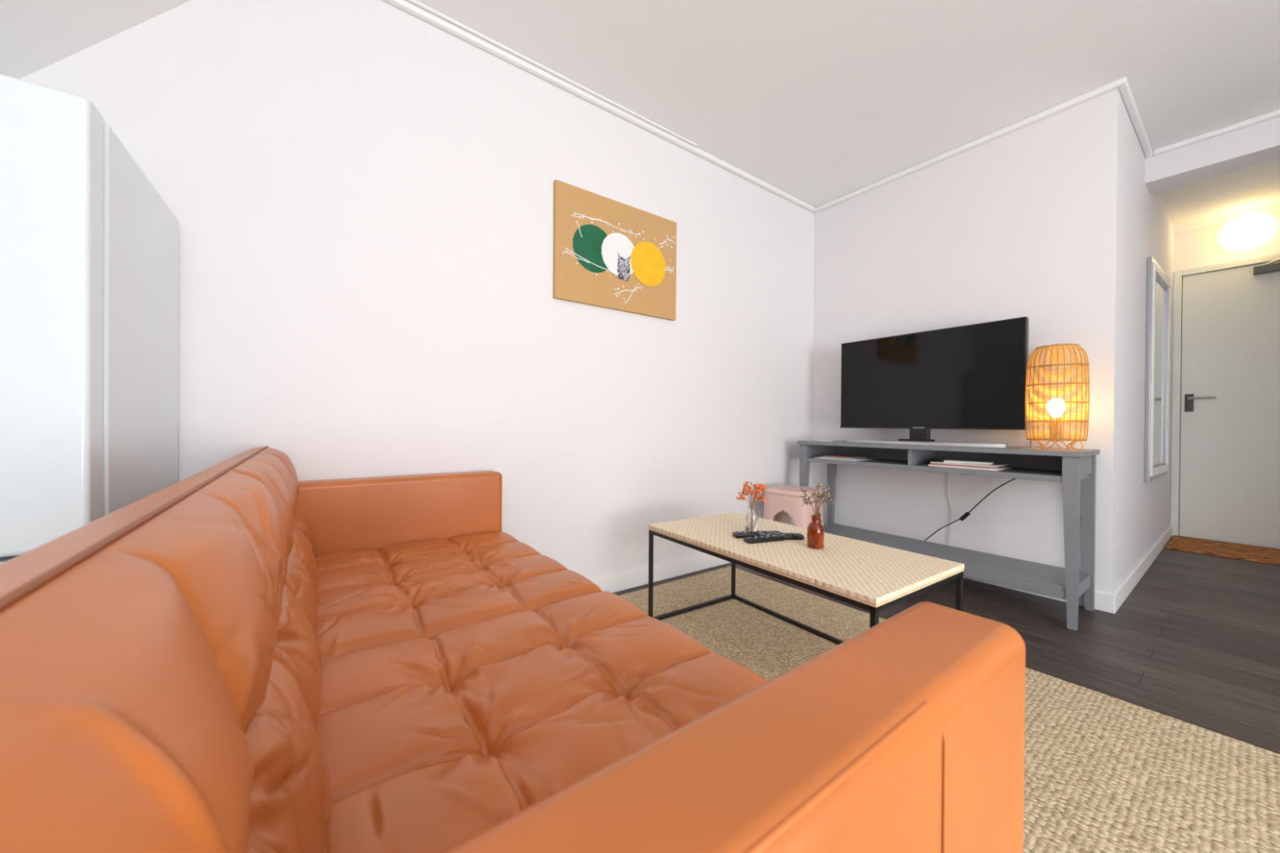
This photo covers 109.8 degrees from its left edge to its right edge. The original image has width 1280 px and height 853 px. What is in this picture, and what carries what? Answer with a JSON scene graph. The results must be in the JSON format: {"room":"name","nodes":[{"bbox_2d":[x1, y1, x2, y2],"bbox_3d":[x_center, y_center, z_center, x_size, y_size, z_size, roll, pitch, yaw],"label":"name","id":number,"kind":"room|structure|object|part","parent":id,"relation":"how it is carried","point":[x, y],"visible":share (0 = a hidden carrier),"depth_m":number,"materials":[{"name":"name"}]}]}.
{"room":"living room","nodes":[
{"label":"living room","id":0,"kind":"room"},
{"bbox_2d":[0,0,191,79],"bbox_3d":[-0.408,-0.916,-0.589,1.294,1.524,4.550,0,0,-36],"label":"ceiling","id":1,"kind":"structure","parent":0,"point":[35,35],"depth_m":1.18,"materials":[{"name":"white paint"}]},
{"bbox_2d":[19,0,814,580],"bbox_3d":[-0.422,-0.386,2.169,4.390,2.484,0.100,0,0,-36],"label":"wall","id":2,"kind":"structure","parent":0,"point":[359,193],"depth_m":1.82,"materials":[{"name":"white paint"}]},
{"bbox_2d":[383,0,817,213],"bbox_3d":[0.081,-1.611,2.445,3.060,0.030,0.030,0,0,-36],"label":"trim","id":3,"kind":"structure","parent":2,"relation":"attached to","point":[406,6],"depth_m":2.14,"materials":[{"name":"white"}]},
{"bbox_2d":[552,179,676,320],"bbox_3d":[-0.099,-0.876,2.321,0.745,0.550,0.028,0,0,-36],"label":"abstract painting","id":4,"kind":"object","parent":2,"relation":"attached to","point":[608,253],"visible":1,"depth_m":2.28,"materials":[{"name":"paper"}]},
{"bbox_2d":[617,253,630,280],"bbox_3d":[-0.083,-0.824,2.320,0.080,0.133,0.002,0,0,-36],"label":"print","id":5,"kind":"object","parent":4,"relation":"attached to","point":[623,259],"depth_m":2.32},
{"bbox_2d":[591,567,648,592],"bbox_3d":[-0.104,0.809,2.345,0.353,0.093,0.014,0,0,-36],"label":"baseboard","id":6,"kind":"structure","parent":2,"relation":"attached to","point":[625,580],"depth_m":2.35,"materials":[{"name":"white"}]},
{"bbox_2d":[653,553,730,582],"bbox_3d":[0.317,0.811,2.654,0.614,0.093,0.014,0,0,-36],"label":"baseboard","id":7,"kind":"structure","parent":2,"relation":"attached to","point":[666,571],"depth_m":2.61,"materials":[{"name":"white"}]},
{"bbox_2d":[416,0,1279,228],"bbox_3d":[2.445,-1.654,1.503,5.778,0.100,4.550,0,0,-36],"label":"ceiling","id":8,"kind":"structure","parent":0,"point":[820,102],"depth_m":2.03,"materials":[{"name":"white paint"}]},
{"bbox_2d":[407,0,697,146],"bbox_3d":[-0.404,-1.623,2.057,1.820,0.010,0.012,0,0,-36],"label":"rail","id":9,"kind":"object","parent":8,"relation":"attached to","point":[415,2],"depth_m":2.02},
{"bbox_2d":[1145,115,1279,193],"bbox_3d":[3.423,-1.514,2.213,0.200,0.173,1.232,0,0,-36],"label":"beam","id":10,"kind":"structure","parent":8,"relation":"attached to","point":[1259,143],"depth_m":2.46,"materials":[{"name":"white paint"}]},
{"bbox_2d":[1152,109,1279,155],"bbox_3d":[3.340,-1.586,2.133,0.030,0.030,1.202,0,0,-36],"label":"trim","id":11,"kind":"structure","parent":10,"relation":"attached to","point":[1275,113],"depth_m":2.42,"materials":[{"name":"white"}]},
{"bbox_2d":[613,536,1279,754],"bbox_3d":[1.937,0.928,1.156,6.995,0.100,4.550,0,0,-36],"label":"floor","id":12,"kind":"structure","parent":0,"point":[1196,641],"depth_m":1.87,"materials":[{"name":"wood"}]},
{"bbox_2d":[0,73,177,564],"bbox_3d":[-1.414,0.111,0.959,0.490,1.487,0.641,0,0,-35],"label":"fridge","id":13,"kind":"object","parent":12,"relation":"on","point":[89,245],"visible":0.51,"depth_m":0.83,"materials":[{"name":"white metal"}]},
{"bbox_3d":[-1.256,0.522,0.733,0.490,0.570,0.075,0,0,-35],"label":"freezer door","id":14,"kind":"part","parent":13,"relation":"part of","materials":[{"name":"white ceramic"}]},
{"bbox_3d":[-1.251,-0.193,0.730,0.490,0.845,0.075,0,0,-35],"label":"door","id":15,"kind":"part","parent":13,"relation":"part of","materials":[{"name":"white ceramic"}]},
{"bbox_2d":[0,445,1025,852],"bbox_3d":[-0.416,0.467,0.982,0.827,0.790,1.807,0,0,-36],"label":"leather sofa","id":16,"kind":"object","parent":12,"relation":"on","point":[242,655],"visible":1,"depth_m":0.38,"materials":[{"name":"brown leather"}]},
{"bbox_3d":[-0.690,0.267,0.777,0.142,0.388,1.795,0,0,-36],"label":"panel","id":17,"kind":"part","parent":16,"relation":"part of","materials":[{"name":"orange leather"}]},
{"bbox_2d":[0,471,332,852],"bbox_3d":[-0.389,0.277,0.444,0.140,0.397,0.892,0,0,-36],"label":"cushion","id":18,"kind":"object","parent":16,"relation":"on","point":[165,687],"depth_m":0.22,"materials":[{"name":"orange leather"}]},
{"bbox_2d":[231,447,319,637],"bbox_3d":[-0.919,0.269,1.164,0.143,0.397,0.890,0,0,-36],"label":"cushion","id":19,"kind":"object","parent":16,"relation":"on","point":[297,503],"depth_m":1.05,"materials":[{"name":"orange leather"}]},
{"bbox_3d":[-0.898,0.456,1.680,0.748,0.538,0.107,0,0,-36],"label":"arm","id":20,"kind":"part","parent":16,"relation":"part of","materials":[{"name":"orange leather"}]},
{"bbox_2d":[314,531,602,661],"bbox_3d":[-0.600,0.502,1.345,0.692,0.172,0.800,0,0,-36],"label":"seat cushion","id":21,"kind":"object","parent":16,"relation":"on","point":[372,593],"depth_m":1.21,"materials":[{"name":"orange leather"}]},
{"bbox_2d":[315,591,768,852],"bbox_3d":[-0.124,0.510,0.699,0.692,0.171,0.800,0,0,-36],"label":"seat cushion","id":22,"kind":"object","parent":16,"relation":"on","point":[433,741],"depth_m":0.69,"materials":[{"name":"orange leather"}]},
{"bbox_3d":[0.086,0.470,0.296,0.692,0.538,0.105,0,0,-36],"label":"arm","id":23,"kind":"part","parent":16,"relation":"part of","materials":[{"name":"orange leather"}]},
{"bbox_3d":[0.032,0.206,0.201,0.450,0.005,0.005,0,0,-36],"label":"arm piping","id":24,"kind":"part","parent":16,"relation":"part of","materials":[{"name":"orange leather"}]},
{"bbox_3d":[0.216,0.458,0.331,0.013,0.504,0.005,1,0,28],"label":"arm seam","id":25,"kind":"part","parent":16,"relation":"part of","materials":[{"name":"brown leather"}]},
{"bbox_2d":[763,484,823,528],"bbox_3d":[0.961,0.625,2.825,0.336,0.475,0.336,1,0,42],"label":"stool","id":26,"kind":"object","parent":12,"relation":"on","point":[784,503],"visible":0.4,"depth_m":2.72,"materials":[{"name":"pink plastic"}]},
{"bbox_2d":[797,440,1099,631],"bbox_3d":[1.619,0.483,2.578,0.400,0.771,1.379,0,0,-36],"label":"console table","id":27,"kind":"object","parent":12,"relation":"on","point":[1076,469],"visible":0.96,"depth_m":2.24,"materials":[{"name":"grey paint"}]},
{"bbox_3d":[1.098,0.491,3.003,0.042,0.743,0.052,0,0,-36],"label":"leg","id":28,"kind":"part","parent":27,"relation":"part of","materials":[{"name":"grey paint"}]},
{"bbox_3d":[1.281,0.095,3.041,0.124,0.006,0.275,1,0,41],"label":"cord","id":29,"kind":"part","parent":27,"relation":"part of","materials":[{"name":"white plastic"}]},
{"bbox_3d":[1.362,0.492,3.198,0.042,0.743,0.052,0,0,-36],"label":"leg","id":30,"kind":"part","parent":27,"relation":"part of","materials":[{"name":"grey paint"}]},
{"bbox_2d":[814,454,872,461],"bbox_3d":[1.313,0.200,2.905,0.201,0.019,0.280,0,0,-36],"label":"paper stack","id":31,"kind":"object","parent":27,"relation":"on","point":[829,456],"visible":1,"depth_m":2.84,"materials":[{"name":"grey paper"}]},
{"bbox_2d":[840,316,1028,447],"bbox_3d":[1.592,-0.222,2.583,0.205,0.650,0.958,0,0,-36],"label":"television","id":32,"kind":"object","parent":27,"relation":"on","point":[973,376],"visible":0.97,"depth_m":2.51,"materials":[{"name":"black plastic"}]},
{"bbox_2d":[806,456,1088,482],"bbox_3d":[1.618,0.226,2.575,0.362,0.026,1.315,0,0,-36],"label":"shelf","id":33,"kind":"object","parent":27,"relation":"attached to","point":[1049,473],"depth_m":2.31,"materials":[{"name":"grey paint"}]},
{"bbox_3d":[1.758,0.170,2.677,0.012,0.088,1.275,0,0,-36],"label":"rail","id":34,"kind":"part","parent":27,"relation":"part of","materials":[{"name":"grey paint"}]},
{"bbox_3d":[1.818,0.469,2.639,0.007,0.441,0.026,0,0,-36],"label":"tv cord","id":35,"kind":"part","parent":27,"relation":"part of","materials":[{"name":"white plastic"}]},
{"bbox_2d":[823,523,1090,591],"bbox_3d":[1.615,0.703,2.577,0.354,0.020,1.335,0,0,-36],"label":"shelf","id":36,"kind":"object","parent":27,"relation":"attached to","point":[1040,576],"depth_m":2.30,"materials":[{"name":"grey paint"}]},
{"bbox_2d":[959,511,970,520],"bbox_3d":[1.826,0.505,2.529,0.022,0.060,0.020,0,40,-36],"label":"switch","id":37,"kind":"object","parent":27,"relation":"attached to","point":[967,513],"depth_m":2.52,"materials":[{"name":"black plastic"}]},
{"bbox_2d":[928,458,1011,471],"bbox_3d":[1.732,0.198,2.369,0.232,0.035,0.306,0,0,-36],"label":"magazine stack","id":38,"kind":"object","parent":27,"relation":"on","point":[949,463],"visible":1,"depth_m":2.31,"materials":[{"name":"paper"}]},
{"bbox_3d":[1.857,0.465,2.502,0.031,0.455,0.505,0,0,-35],"label":"lamp cord","id":39,"kind":"part","parent":27,"relation":"part of","materials":[{"name":"black plastic"}]},
{"bbox_3d":[1.477,0.731,2.476,0.016,0.038,1.295,0,0,-36],"label":"rail","id":40,"kind":"part","parent":27,"relation":"part of","materials":[{"name":"grey paint"}]},
{"bbox_2d":[1024,343,1089,449],"bbox_3d":[1.957,-0.141,2.116,0.224,0.495,0.224,1,0,27],"label":"table lamp","id":41,"kind":"object","parent":27,"relation":"on","point":[1056,406],"visible":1,"depth_m":2.06,"materials":[{"name":"wicker"}]},
{"bbox_2d":[1048,419,1062,439],"bbox_3d":[1.956,0.013,2.116,0.044,0.110,0.044,0,0,-36],"label":"socket","id":42,"kind":"object","parent":41,"relation":"attached to","point":[1050,420],"depth_m":2.10,"materials":[{"name":"gold metal"}]},
{"bbox_3d":[1.957,-0.087,2.116,0.066,0.091,0.066,0,0,-36],"label":"bulb","id":43,"kind":"part","parent":41,"relation":"part of","materials":[{"name":"white glass"}]},
{"bbox_3d":[1.870,0.502,1.954,0.042,0.743,0.052,0,0,-36],"label":"leg","id":44,"kind":"part","parent":27,"relation":"part of","materials":[{"name":"grey paint"}]},
{"bbox_3d":[2.135,0.503,2.149,0.042,0.743,0.052,0,0,-36],"label":"leg","id":45,"kind":"part","parent":27,"relation":"part of","materials":[{"name":"grey paint"}]},
{"bbox_2d":[619,566,1279,852],"bbox_3d":[0.733,0.864,0.996,1.766,0.012,3.020,0,0,-36],"label":"jute rug","id":46,"kind":"object","parent":12,"relation":"on","point":[1104,773],"visible":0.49,"depth_m":1.18,"materials":[{"name":"beige wicker"}]},
{"bbox_2d":[648,511,964,644],"bbox_3d":[0.529,0.641,1.687,0.524,0.424,0.994,0,0,-34],"label":"coffee table","id":47,"kind":"object","parent":46,"relation":"on","point":[873,578],"visible":0.73,"depth_m":1.47,"materials":[{"name":"wicker"}]},
{"bbox_3d":[0.047,0.648,1.949,0.016,0.401,0.016,0,0,-34],"label":"leg","id":48,"kind":"part","parent":47,"relation":"part of","materials":[{"name":"black metal"}]},
{"bbox_3d":[0.464,0.649,2.232,0.016,0.401,0.016,0,0,-34],"label":"leg","id":49,"kind":"part","parent":47,"relation":"part of","materials":[{"name":"black metal"}]},
{"bbox_2d":[736,480,767,531],"bbox_3d":[0.444,0.324,1.802,0.116,0.206,0.142,1,0,24],"label":"clear glass vase","id":50,"kind":"object","parent":47,"relation":"on","point":[751,518],"visible":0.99,"depth_m":1.79,"materials":[{"name":"clear glass"}]},
{"bbox_2d":[745,506,757,531],"bbox_3d":[0.448,0.374,1.805,0.048,0.107,0.048,0,0,-36],"label":"bottle","id":51,"kind":"object","parent":50,"relation":"on","point":[751,518],"depth_m":1.79,"materials":[{"name":"clear glass"}]},
{"bbox_2d":[732,530,781,537],"bbox_3d":[0.456,0.418,1.749,0.190,0.018,0.042,0,0,-9],"label":"remote control","id":52,"kind":"object","parent":47,"relation":"on","point":[738,534],"visible":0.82,"depth_m":1.73,"materials":[{"name":"black plastic"}]},
{"bbox_2d":[743,534,784,543],"bbox_3d":[0.465,0.419,1.681,0.160,0.018,0.040,0,0,-20],"label":"remote control","id":53,"kind":"object","parent":47,"relation":"on","point":[768,538],"visible":1,"depth_m":1.67,"materials":[{"name":"black plastic"}]},
{"bbox_2d":[757,532,804,539],"bbox_3d":[0.537,0.419,1.722,0.170,0.018,0.045,0,0,1],"label":"remote control","id":54,"kind":"object","parent":47,"relation":"on","point":[787,535],"visible":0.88,"depth_m":1.71,"materials":[{"name":"black plastic"}]},
{"bbox_2d":[800,482,834,549],"bbox_3d":[0.618,0.314,1.593,0.125,0.231,0.094,1,0,40],"label":"glass vase","id":55,"kind":"object","parent":47,"relation":"on","point":[815,531],"visible":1,"depth_m":1.58,"materials":[{"name":"brown glass"}]},
{"bbox_2d":[807,515,824,549],"bbox_3d":[0.624,0.374,1.600,0.056,0.112,0.056,0,0,-36],"label":"bottle","id":56,"kind":"object","parent":55,"relation":"on","point":[815,531],"depth_m":1.58,"materials":[{"name":"orange glass"}]},
{"bbox_3d":[0.594,0.656,1.143,0.016,0.401,0.016,0,0,-34],"label":"leg","id":57,"kind":"part","parent":47,"relation":"part of","materials":[{"name":"black metal"}]},
{"bbox_3d":[1.011,0.657,1.426,0.016,0.401,0.016,0,0,-34],"label":"leg","id":58,"kind":"part","parent":47,"relation":"part of","materials":[{"name":"black metal"}]},
{"bbox_2d":[1165,535,1279,565],"bbox_3d":[4.288,0.879,3.078,0.600,0.012,0.860,0,0,-36],"label":"doormat","id":59,"kind":"object","parent":12,"relation":"on","point":[1220,548],"visible":1,"depth_m":3.19,"materials":[{"name":"brown wicker"}]},
{"bbox_2d":[812,88,1121,593],"bbox_3d":[1.800,-0.373,2.769,0.100,2.484,1.568,0,0,-36],"label":"wall","id":60,"kind":"structure","parent":0,"point":[1024,221],"depth_m":2.50,"materials":[{"name":"white paint"}]},
{"bbox_2d":[816,76,1127,211],"bbox_3d":[1.774,-1.600,2.700,0.030,0.030,1.568,0,0,-36],"label":"trim","id":61,"kind":"structure","parent":60,"relation":"attached to","point":[1122,82],"depth_m":2.48,"materials":[{"name":"white"}]},
{"bbox_2d":[963,576,1115,613],"bbox_3d":[1.754,0.824,2.730,0.014,0.090,1.568,0,0,-36],"label":"baseboard","id":62,"kind":"structure","parent":60,"relation":"attached to","point":[1104,602],"depth_m":2.14,"materials":[{"name":"white wood"}]},
{"bbox_2d":[1115,97,1174,589],"bbox_3d":[3.284,-0.364,2.950,2.505,2.484,0.100,0,0,-36],"label":"wall","id":63,"kind":"structure","parent":0,"point":[1143,515],"depth_m":2.49,"materials":[{"name":"white paint"}]},
{"bbox_2d":[1118,80,1152,158],"bbox_3d":[2.615,-1.593,2.364,0.925,0.030,0.030,0,0,-36],"label":"trim","id":64,"kind":"structure","parent":63,"relation":"attached to","point":[1126,92],"depth_m":2.31,"materials":[{"name":"white wood"}]},
{"bbox_2d":[1111,524,1172,613],"bbox_3d":[3.269,0.834,2.881,2.605,0.090,0.014,0,0,-36],"label":"baseboard","id":65,"kind":"structure","parent":63,"relation":"attached to","point":[1129,583],"depth_m":2.57,"materials":[{"name":"white wood"}]},
{"bbox_2d":[1144,256,1170,481],"bbox_3d":[3.358,-0.344,2.912,0.720,1.355,0.030,0,0,-35],"label":"wall mirror","id":66,"kind":"object","parent":63,"relation":"attached to","point":[1158,284],"visible":1,"depth_m":2.87,"materials":[{"name":"silver metal"}]},
{"bbox_3d":[3.354,-0.344,2.917,0.550,1.185,0.010,0,0,-35],"label":"glass","id":67,"kind":"part","parent":66,"relation":"part of","materials":[{"name":"mirror"}]},
{"bbox_2d":[1173,210,1279,549],"bbox_3d":[4.743,-0.354,3.166,0.100,2.484,1.482,0,0,-36],"label":"wall","id":68,"kind":"structure","parent":0,"point":[1198,247],"depth_m":3.51,"materials":[{"name":"white paint"}]},
{"bbox_2d":[1170,270,1182,536],"bbox_3d":[4.316,-0.183,3.621,0.044,2.130,0.043,0,0,-36],"label":"frame","id":69,"kind":"object","parent":68,"relation":"attached to","point":[1177,285],"visible":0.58,"depth_m":3.61,"materials":[{"name":"white paint"}]},
{"bbox_2d":[1173,204,1279,233],"bbox_3d":[4.688,-1.577,3.144,0.020,0.040,1.232,0,0,-36],"label":"trim","id":70,"kind":"structure","parent":68,"relation":"attached to","point":[1274,208],"depth_m":3.46,"materials":[{"name":"white"}]},
{"bbox_2d":[1182,253,1279,276],"bbox_3d":[4.582,-1.205,3.195,0.127,0.078,0.941,0,0,-36],"label":"door frame","id":71,"kind":"structure","parent":68,"relation":"in","point":[1269,259],"depth_m":3.39,"materials":[{"name":"white paint"}]},
{"bbox_2d":[1179,260,1279,549],"bbox_3d":[4.614,-0.157,3.230,0.027,2.074,0.935,0,0,-36],"label":"leaf","id":72,"kind":"object","parent":71,"relation":"attached to","point":[1229,477],"visible":1,"depth_m":3.40,"materials":[{"name":"white paint"}]},
{"bbox_2d":[1184,394,1194,411],"bbox_3d":[4.348,-0.187,3.561,0.009,0.140,0.045,0,0,-36],"label":"plate","id":73,"kind":"object","parent":72,"relation":"attached to","point":[1188,403],"visible":1,"depth_m":3.56,"materials":[{"name":"metal"}]},
{"bbox_2d":[1187,395,1216,399],"bbox_3d":[4.361,-0.222,3.494,0.054,0.018,0.142,0,0,-36],"label":"lever","id":74,"kind":"object","parent":73,"relation":"attached to","point":[1188,397],"visible":1,"depth_m":3.48,"materials":[{"name":"silver metal"}]},
{"bbox_2d":[1253,262,1279,275],"bbox_3d":[4.604,-1.141,3.178,0.057,0.055,0.320,0,0,-36],"label":"door closer","id":75,"kind":"object","parent":71,"relation":"attached to","point":[1271,268],"depth_m":3.25,"materials":[{"name":"metal"}]},
{"bbox_3d":[4.591,-1.196,3.145,0.086,0.061,0.259,0,0,-41],"label":"closer arm","id":76,"kind":"part","parent":71,"relation":"part of","materials":[{"name":"silver metal"}]},
{"bbox_2d":[1217,212,1278,251],"bbox_3d":[4.425,-1.415,3.279,0.283,0.260,0.259,0,0,-36],"label":"ceiling lamp","id":77,"kind":"object","parent":68,"relation":"attached to","point":[1248,231],"visible":1,"depth_m":3.21,"materials":[{"name":"white"}]}
]}

